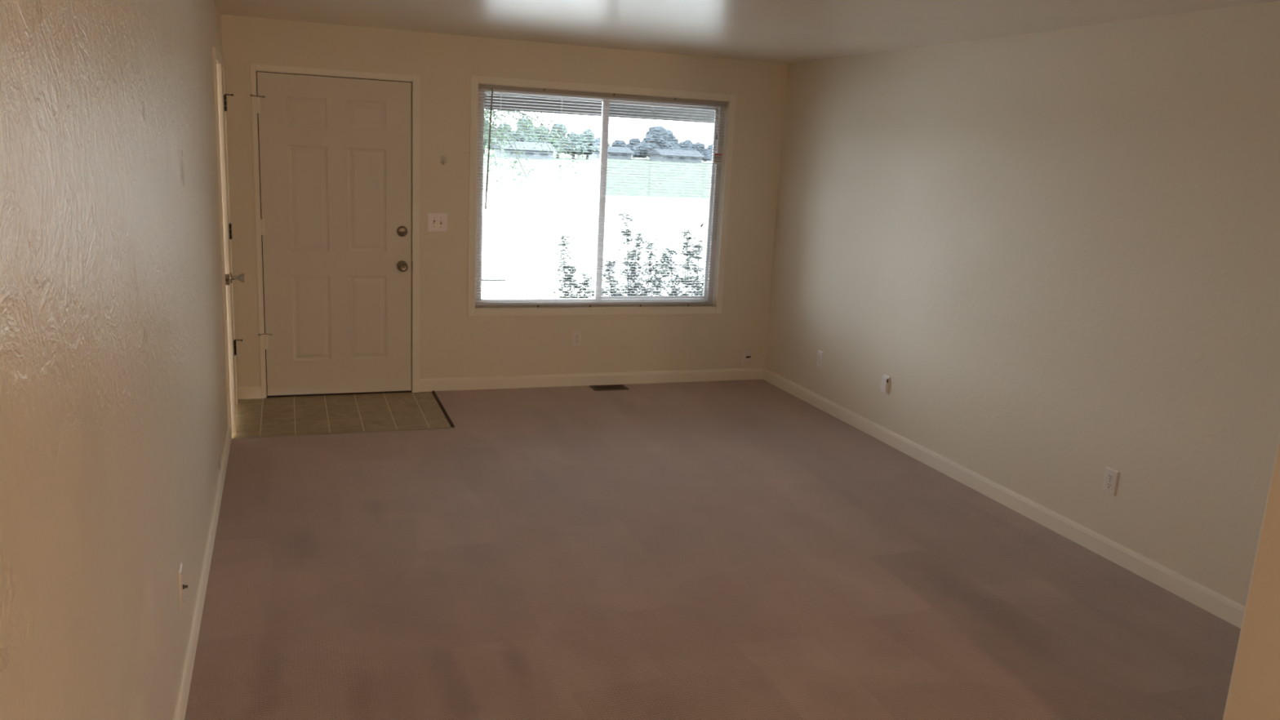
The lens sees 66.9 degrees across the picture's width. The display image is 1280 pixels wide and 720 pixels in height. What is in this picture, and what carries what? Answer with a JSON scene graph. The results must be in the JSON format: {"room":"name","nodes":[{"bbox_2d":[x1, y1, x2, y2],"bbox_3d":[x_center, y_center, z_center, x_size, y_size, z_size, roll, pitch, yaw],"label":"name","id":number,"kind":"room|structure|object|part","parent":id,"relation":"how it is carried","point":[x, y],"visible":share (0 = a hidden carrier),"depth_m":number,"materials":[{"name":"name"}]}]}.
{"room":"empty living room","nodes":[
{"label":"empty living room","id":0,"kind":"room"},
{"bbox_2d":[0,0,227,719],"bbox_3d":[-1.187,0.265,1.226,0.750,2.461,10.530,-2,13,-20],"label":"wall","id":1,"kind":"structure","parent":0,"point":[113,411],"depth_m":1.84,"materials":[{"name":"beige paint"}]},
{"bbox_2d":[177,562,187,612],"bbox_3d":[-1.395,0.694,2.966,0.020,0.130,0.074,-2,13,-20],"label":"cable jack","id":2,"kind":"object","parent":1,"relation":"attached to","point":[181,586],"visible":1,"depth_m":2.94,"materials":[{"name":"white plastic"}]},
{"bbox_3d":[-1.402,0.694,2.963,0.006,0.130,0.074,-2,13,-20],"label":"plate","id":3,"kind":"part","parent":2,"relation":"part of","materials":[{"name":"white plastic"}]},
{"bbox_2d":[173,426,231,719],"bbox_3d":[-0.697,1.436,1.081,0.013,0.088,9.425,-2,13,-20],"label":"baseboard","id":4,"kind":"structure","parent":1,"relation":"attached to","point":[185,681],"depth_m":3.47,"materials":[{"name":"white paint"}]},
{"bbox_2d":[212,46,238,439],"bbox_3d":[-2.448,-0.665,5.560,0.154,2.112,0.880,-2,13,-20],"label":"door frame","id":5,"kind":"structure","parent":1,"relation":"attached to","point":[217,57],"depth_m":5.28,"materials":[{"name":"white paint"}]},
{"bbox_2d":[216,62,244,434],"bbox_3d":[-2.355,-0.643,5.606,0.107,2.016,0.745,-2,13,-22],"label":"door","id":6,"kind":"structure","parent":1,"relation":"in","point":[222,100],"depth_m":5.31,"materials":[{"name":"beige paint"}]},
{"bbox_3d":[-2.258,-0.440,5.294,0.026,0.060,0.003,-2,13,-22],"label":"latch plate","id":7,"kind":"part","parent":6,"relation":"part of","materials":[{"name":"silver metal"}]},
{"bbox_3d":[-2.232,-0.455,5.369,0.074,0.064,0.064,-2,13,-20],"label":"knob","id":8,"kind":"part","parent":6,"relation":"part of","materials":[{"name":"silver metal"}]},
{"bbox_2d":[221,14,788,391],"bbox_3d":[-0.792,-0.922,6.742,4.084,2.461,0.140,-2,13,-20],"label":"wall","id":9,"kind":"structure","parent":0,"point":[454,344],"depth_m":6.63,"materials":[{"name":"beige paint"}]},
{"bbox_2d":[249,71,412,397],"bbox_3d":[-1.962,-0.764,6.255,0.971,2.056,0.133,-2,13,-20],"label":"door","id":10,"kind":"structure","parent":9,"relation":"in","point":[335,153],"depth_m":6.27,"materials":[{"name":"beige paint"}]},
{"bbox_3d":[-1.569,-0.618,6.413,0.068,0.068,0.079,-2,13,-20],"label":"knob","id":11,"kind":"part","parent":10,"relation":"part of","materials":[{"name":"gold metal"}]},
{"bbox_2d":[249,62,419,398],"bbox_3d":[-1.965,-0.782,6.337,1.012,2.143,0.152,-2,13,-20],"label":"door frame","id":12,"kind":"structure","parent":9,"relation":"attached to","point":[415,79],"depth_m":6.23,"materials":[{"name":"white paint"}]},
{"bbox_2d":[427,212,447,231],"bbox_3d":[-1.347,-0.917,6.452,0.132,0.128,0.019,-2,13,-20],"label":"light switch","id":13,"kind":"object","parent":9,"relation":"attached to","point":[437,221],"visible":1,"depth_m":6.46,"materials":[{"name":"white plastic"}]},
{"bbox_2d":[440,155,446,164],"bbox_3d":[-1.291,-1.312,6.369,0.041,0.059,0.037,-2,13,-20],"label":"wall hook","id":14,"kind":"object","parent":9,"relation":"attached to","point":[443,162],"visible":1,"depth_m":6.38,"materials":[{"name":"beige plastic"}]},
{"bbox_2d":[237,368,763,399],"bbox_3d":[-0.828,0.158,6.903,3.791,0.095,0.013,-2,13,-20],"label":"baseboard","id":15,"kind":"structure","parent":9,"relation":"attached to","point":[244,392],"depth_m":7.02,"materials":[{"name":"white paint"}]},
{"bbox_2d":[571,330,582,346],"bbox_3d":[-0.454,-0.153,6.968,0.071,0.116,0.009,-2,13,-20],"label":"wall outlet","id":16,"kind":"object","parent":9,"relation":"attached to","point":[576,335],"visible":1,"depth_m":6.97,"materials":[{"name":"white plastic"}]},
{"bbox_2d":[484,93,715,123],"bbox_3d":[-0.430,-2.173,7.403,9.000,0.545,1.372,-2,13,-20],"label":"roof eave","id":17,"kind":"object","parent":9,"relation":"attached to","point":[498,95],"visible":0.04,"depth_m":8.12,"materials":[{"name":"grey paint"}]},
{"bbox_2d":[467,75,737,315],"bbox_3d":[-0.273,-1.123,6.890,1.915,1.600,0.171,-2,13,-20],"label":"window","id":18,"kind":"structure","parent":9,"relation":"in","point":[708,287],"depth_m":6.87,"materials":[{"name":"white plastic"}]},
{"bbox_3d":[-0.669,-1.111,6.740,0.896,1.410,0.020,-2,13,-20],"label":"sash","id":19,"kind":"part","parent":18,"relation":"part of","materials":[{"name":"white plastic"}]},
{"bbox_2d":[475,84,728,307],"bbox_3d":[-0.250,-1.104,6.827,1.803,1.499,0.084,-2,13,-20],"label":"blind","id":20,"kind":"object","parent":18,"relation":"attached to","point":[480,86],"visible":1,"depth_m":6.81,"materials":[{"name":"beige plastic"}]},
{"bbox_3d":[-0.960,-1.089,6.597,0.001,1.450,0.028,-2,13,-20],"label":"ladder cord","id":21,"kind":"part","parent":20,"relation":"part of","materials":[{"name":"white fabric"}]},
{"bbox_3d":[-0.565,-1.100,6.740,0.001,1.450,0.028,-2,13,-20],"label":"ladder cord","id":22,"kind":"part","parent":20,"relation":"part of","materials":[{"name":"white fabric"}]},
{"bbox_3d":[-0.296,-0.395,7.007,1.791,0.014,0.024,-2,13,-20],"label":"rail","id":23,"kind":"part","parent":20,"relation":"part of","materials":[{"name":"beige plastic"}]},
{"bbox_3d":[0.056,-1.117,6.964,0.001,1.450,0.028,-2,13,-20],"label":"ladder cord","id":24,"kind":"part","parent":20,"relation":"part of","materials":[{"name":"white fabric"}]},
{"bbox_3d":[0.451,-1.128,7.107,0.001,1.450,0.028,-2,13,-20],"label":"ladder cord","id":25,"kind":"part","parent":20,"relation":"part of","materials":[{"name":"white fabric"}]},
{"bbox_3d":[0.506,-1.415,7.030,0.060,0.851,0.024,-2,13,-20],"label":"lift cord","id":26,"kind":"part","parent":20,"relation":"part of","materials":[{"name":"white fabric"}]},
{"bbox_3d":[0.123,-1.138,7.050,0.893,1.410,0.020,-2,13,-20],"label":"sash","id":27,"kind":"part","parent":18,"relation":"part of","materials":[{"name":"white plastic"}]},
{"bbox_2d":[741,349,751,364],"bbox_3d":[0.828,-0.020,7.454,0.074,0.116,0.041,-2,13,-20],"label":"cable jack","id":28,"kind":"object","parent":9,"relation":"attached to","point":[746,353],"visible":1,"depth_m":7.46,"materials":[{"name":"white plastic"}]},
{"bbox_2d":[184,379,1240,719],"bbox_3d":[0.911,1.380,2.205,4.204,0.120,10.423,-2,13,-20],"label":"floor","id":29,"kind":"structure","parent":0,"point":[743,549],"depth_m":3.95,"materials":[{"name":"carpet"}]},
{"bbox_2d":[232,426,454,439],"bbox_3d":[-1.706,0.428,5.657,1.238,0.010,0.017,-2,13,-20],"label":"strip","id":30,"kind":"object","parent":29,"relation":"on","point":[446,427],"visible":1,"depth_m":5.64,"materials":[{"name":"brown metal"}]},
{"bbox_2d":[431,391,454,426],"bbox_3d":[-1.281,0.313,6.285,0.018,0.011,0.881,-2,13,-20],"label":"carpet edge","id":31,"kind":"structure","parent":29,"relation":"on","point":[433,393],"depth_m":6.24,"materials":[{"name":"brown"}]},
{"bbox_2d":[589,384,629,391],"bbox_3d":[-0.224,0.200,7.029,0.260,0.006,0.138,-2,13,-20],"label":"floor vent","id":32,"kind":"object","parent":29,"relation":"in","point":[609,387],"visible":1,"depth_m":7.03,"materials":[{"name":"brown metal"}]},
{"bbox_2d":[213,0,1279,64],"bbox_3d":[1.045,-1.035,1.652,4.204,0.120,10.653,-2,13,-20],"label":"ceiling","id":33,"kind":"structure","parent":0,"point":[788,32],"depth_m":4.99,"materials":[{"name":"white paint"}]},
{"bbox_2d":[764,0,1279,606],"bbox_3d":[2.836,0.124,2.587,0.140,2.361,10.373,-2,13,-20],"label":"wall","id":34,"kind":"structure","parent":0,"point":[1058,251],"depth_m":4.58,"materials":[{"name":"beige paint"}]},
{"bbox_2d":[816,350,823,368],"bbox_3d":[1.251,-0.005,6.743,0.009,0.116,0.071,-2,13,-20],"label":"wall outlet","id":35,"kind":"object","parent":34,"relation":"attached to","point":[820,358],"visible":1,"depth_m":6.73,"materials":[{"name":"white plastic"}]},
{"bbox_2d":[880,374,890,395],"bbox_3d":[1.516,0.152,6.001,0.022,0.116,0.071,-2,13,-20],"label":"phone jack","id":36,"kind":"object","parent":34,"relation":"attached to","point":[885,384],"visible":1,"depth_m":5.98,"materials":[{"name":"white plastic"}]},
{"bbox_2d":[762,368,1244,628],"bbox_3d":[1.793,0.644,5.286,0.013,0.088,4.953,-2,13,-20],"label":"baseboard","id":37,"kind":"structure","parent":34,"relation":"attached to","point":[1231,611],"depth_m":4.77,"materials":[{"name":"white paint"}]},
{"bbox_2d":[1102,466,1119,496],"bbox_3d":[2.123,0.548,4.373,0.009,0.116,0.071,-2,13,-20],"label":"wall outlet","id":38,"kind":"object","parent":34,"relation":"attached to","point":[1111,478],"visible":1,"depth_m":4.37,"materials":[{"name":"white plastic"}]},
{"bbox_2d":[1106,481,1112,488],"bbox_3d":[2.119,0.568,4.377,0.003,0.028,0.034,-2,13,-20],"label":"receptacle","id":39,"kind":"object","parent":38,"relation":"attached to","point":[1108,484],"depth_m":4.37,"materials":[{"name":"grey plastic"}]},
{"bbox_2d":[1106,473,1113,480],"bbox_3d":[2.121,0.529,4.368,0.003,0.028,0.034,-2,13,-20],"label":"receptacle","id":40,"kind":"object","parent":38,"relation":"attached to","point":[1109,476],"depth_m":4.37,"materials":[{"name":"grey plastic"}]},
{"bbox_2d":[1222,435,1279,719],"bbox_3d":[2.266,0.199,2.159,1.228,2.381,0.840,-2,13,-20],"label":"wall partition","id":41,"kind":"structure","parent":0,"point":[1254,690],"depth_m":2.40,"materials":[{"name":"beige paint"}]},
{"label":"outside","id":42,"kind":"structure","parent":0,"visible":0},
{"bbox_2d":[483,147,711,199],"bbox_3d":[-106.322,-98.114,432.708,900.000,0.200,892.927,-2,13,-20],"label":"ground","id":43,"kind":"structure","parent":42,"point":[690,194],"depth_m":62.35,"materials":[{"name":"green plant"}]},
{"bbox_2d":[483,120,495,152],"bbox_3d":[-21.968,-31.283,135.347,3.923,5.013,4.472,-2,13,-20],"label":"tree","id":44,"kind":"object","parent":43,"relation":"on","point":[492,129],"visible":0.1,"depth_m":134.48,"materials":[{"name":"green plant"}]},
{"bbox_2d":[490,124,516,149],"bbox_3d":[-18.233,-29.664,130.468,3.991,4.321,3.573,-2,13,-20],"label":"tree","id":45,"kind":"object","parent":43,"relation":"on","point":[503,125],"visible":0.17,"depth_m":129.47,"materials":[{"name":"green plant"}]},
{"bbox_2d":[493,140,557,159],"bbox_3d":[-14.444,-26.136,120.578,6.800,2.000,7.000,-2,13,-20],"label":"house","id":46,"kind":"structure","parent":43,"relation":"on","point":[528,145],"depth_m":118.38,"materials":[{"name":"grey"}]},
{"bbox_2d":[513,116,539,142],"bbox_3d":[-15.920,-30.860,133.880,4.327,5.418,4.170,-2,13,-20],"label":"tree","id":47,"kind":"object","parent":43,"relation":"on","point":[521,139],"visible":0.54,"depth_m":133.06,"materials":[{"name":"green plant"}]},
{"bbox_2d":[534,125,549,142],"bbox_3d":[-14.045,-31.157,137.966,4.014,4.451,4.332,-2,13,-20],"label":"tree","id":48,"kind":"object","parent":43,"relation":"on","point":[545,137],"visible":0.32,"depth_m":137.09,"materials":[{"name":"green plant"}]},
{"bbox_2d":[546,122,572,158],"bbox_3d":[-11.274,-30.108,132.798,3.935,4.884,4.191,-2,13,-20],"label":"tree","id":49,"kind":"object","parent":43,"relation":"on","point":[553,126],"visible":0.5,"depth_m":131.93,"materials":[{"name":"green plant"}]},
{"bbox_2d":[562,131,586,159],"bbox_3d":[-9.286,-30.339,136.847,3.840,3.815,4.462,-2,13,-20],"label":"tree","id":50,"kind":"object","parent":43,"relation":"on","point":[572,135],"visible":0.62,"depth_m":135.85,"materials":[{"name":"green plant"}]},
{"bbox_2d":[579,128,599,159],"bbox_3d":[-7.630,-31.320,140.267,3.852,4.430,3.894,-2,13,-20],"label":"tree","id":51,"kind":"object","parent":43,"relation":"on","point":[588,131],"visible":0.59,"depth_m":139.35,"materials":[{"name":"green plant"}]},
{"bbox_2d":[593,137,609,146],"bbox_3d":[-7.403,-40.428,183.457,4.534,3.791,4.319,-2,13,-20],"label":"tree","id":52,"kind":"object","parent":43,"relation":"on","point":[597,143],"visible":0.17,"depth_m":181.88,"materials":[{"name":"grey plant"}]},
{"bbox_2d":[588,145,634,159],"bbox_3d":[-5.234,-34.797,162.306,6.800,2.000,7.000,-2,13,-20],"label":"house","id":53,"kind":"structure","parent":43,"relation":"on","point":[609,149],"depth_m":160.19,"materials":[{"name":"grey"}]},
{"bbox_2d":[611,139,626,146],"bbox_3d":[-3.800,-40.880,187.280,4.492,3.410,4.537,-2,13,-20],"label":"tree","id":54,"kind":"object","parent":43,"relation":"on","point":[620,142],"visible":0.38,"depth_m":186.33,"materials":[{"name":"grey plant"}]},
{"bbox_2d":[626,137,640,158],"bbox_3d":[-1.198,-39.882,182.321,4.361,3.827,3.517,-2,13,-20],"label":"tree","id":55,"kind":"object","parent":43,"relation":"on","point":[636,142],"visible":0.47,"depth_m":181.34,"materials":[{"name":"grey plant"}]},
{"bbox_3d":[-1.159,-40.122,182.204,3.893,3.304,3.621,4,12,4],"label":"crown","id":56,"kind":"part","parent":55,"relation":"part of","materials":[{"name":"green plant"}]},
{"bbox_2d":[631,125,682,158],"bbox_3d":[3.323,-38.616,172.512,9.239,6.016,8.291,-2,13,-20],"label":"broad tree","id":57,"kind":"object","parent":43,"relation":"on","point":[660,129],"visible":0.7,"depth_m":170.19,"materials":[{"name":"grey plant"}]},
{"bbox_2d":[646,148,704,163],"bbox_3d":[5.900,-33.966,161.143,7.800,2.000,7.000,-2,13,-20],"label":"house","id":58,"kind":"structure","parent":43,"relation":"on","point":[658,152],"depth_m":158.99,"materials":[{"name":"grey"}]},
{"bbox_2d":[678,139,694,150],"bbox_3d":[9.097,-40.952,189.030,4.733,4.094,4.807,-2,13,-20],"label":"tree","id":59,"kind":"object","parent":43,"relation":"on","point":[689,142],"visible":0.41,"depth_m":187.79,"materials":[{"name":"grey plant"}]},
{"bbox_2d":[693,142,707,160],"bbox_3d":[11.657,-41.547,193.088,5.582,3.857,5.145,-2,13,-20],"label":"tree","id":60,"kind":"object","parent":43,"relation":"on","point":[696,145],"visible":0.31,"depth_m":191.54,"materials":[{"name":"grey plant"}]},
{"bbox_2d":[700,144,712,161],"bbox_3d":[14.345,-40.099,187.801,5.437,3.502,4.804,-2,13,-20],"label":"tree","id":61,"kind":"object","parent":43,"relation":"on","point":[708,148],"visible":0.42,"depth_m":186.42,"materials":[{"name":"grey plant"}]},
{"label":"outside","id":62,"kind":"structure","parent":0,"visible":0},
{"bbox_2d":[480,191,709,298],"bbox_3d":[1.450,-3.146,24.195,140.000,0.130,31.287,-2,13,-20],"label":"ground","id":63,"kind":"structure","parent":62,"point":[692,208],"depth_m":21.74,"materials":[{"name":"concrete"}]},
{"bbox_2d":[481,278,506,281],"bbox_3d":[-2.899,-1.119,13.532,2.070,0.032,0.030,-2,13,-20],"label":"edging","id":64,"kind":"object","parent":63,"relation":"on","point":[482,278],"visible":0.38,"depth_m":13.82,"materials":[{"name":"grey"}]},
{"bbox_2d":[483,109,595,195],"bbox_3d":[-3.030,-4.902,18.481,4.139,5.363,4.600,11,15,33],"label":"leafy tree","id":65,"kind":"object","parent":63,"relation":"on","point":[487,111],"visible":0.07,"depth_m":18.59,"materials":[{"name":"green plant"}]},
{"bbox_2d":[552,235,608,298],"bbox_3d":[-0.480,-0.398,8.054,0.702,1.272,0.509,-2,13,-20],"label":"leafy shrub","id":66,"kind":"object","parent":63,"relation":"on","point":[563,266],"visible":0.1,"depth_m":7.96,"materials":[{"name":"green plant"}]},
{"bbox_2d":[602,212,673,296],"bbox_3d":[-0.079,-0.581,8.601,0.806,1.438,0.517,-5,15,-32],"label":"leafy shrub","id":67,"kind":"object","parent":63,"relation":"on","point":[610,264],"visible":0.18,"depth_m":8.58,"materials":[{"name":"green plant"}]},
{"bbox_2d":[656,229,706,296],"bbox_3d":[0.442,-0.448,8.342,0.651,1.340,0.524,1,12,-7],"label":"leafy shrub","id":68,"kind":"object","parent":63,"relation":"on","point":[694,286],"visible":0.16,"depth_m":8.26,"materials":[{"name":"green plant"}]},
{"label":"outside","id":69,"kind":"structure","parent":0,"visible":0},
{"bbox_2d":[484,151,711,162],"bbox_3d":[-11.396,-36.860,174.832,500.000,0.050,8.000,-2,13,-20],"label":"road","id":70,"kind":"structure","parent":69,"point":[485,151],"depth_m":175.68,"materials":[{"name":"grey asphalt"}]}
]}

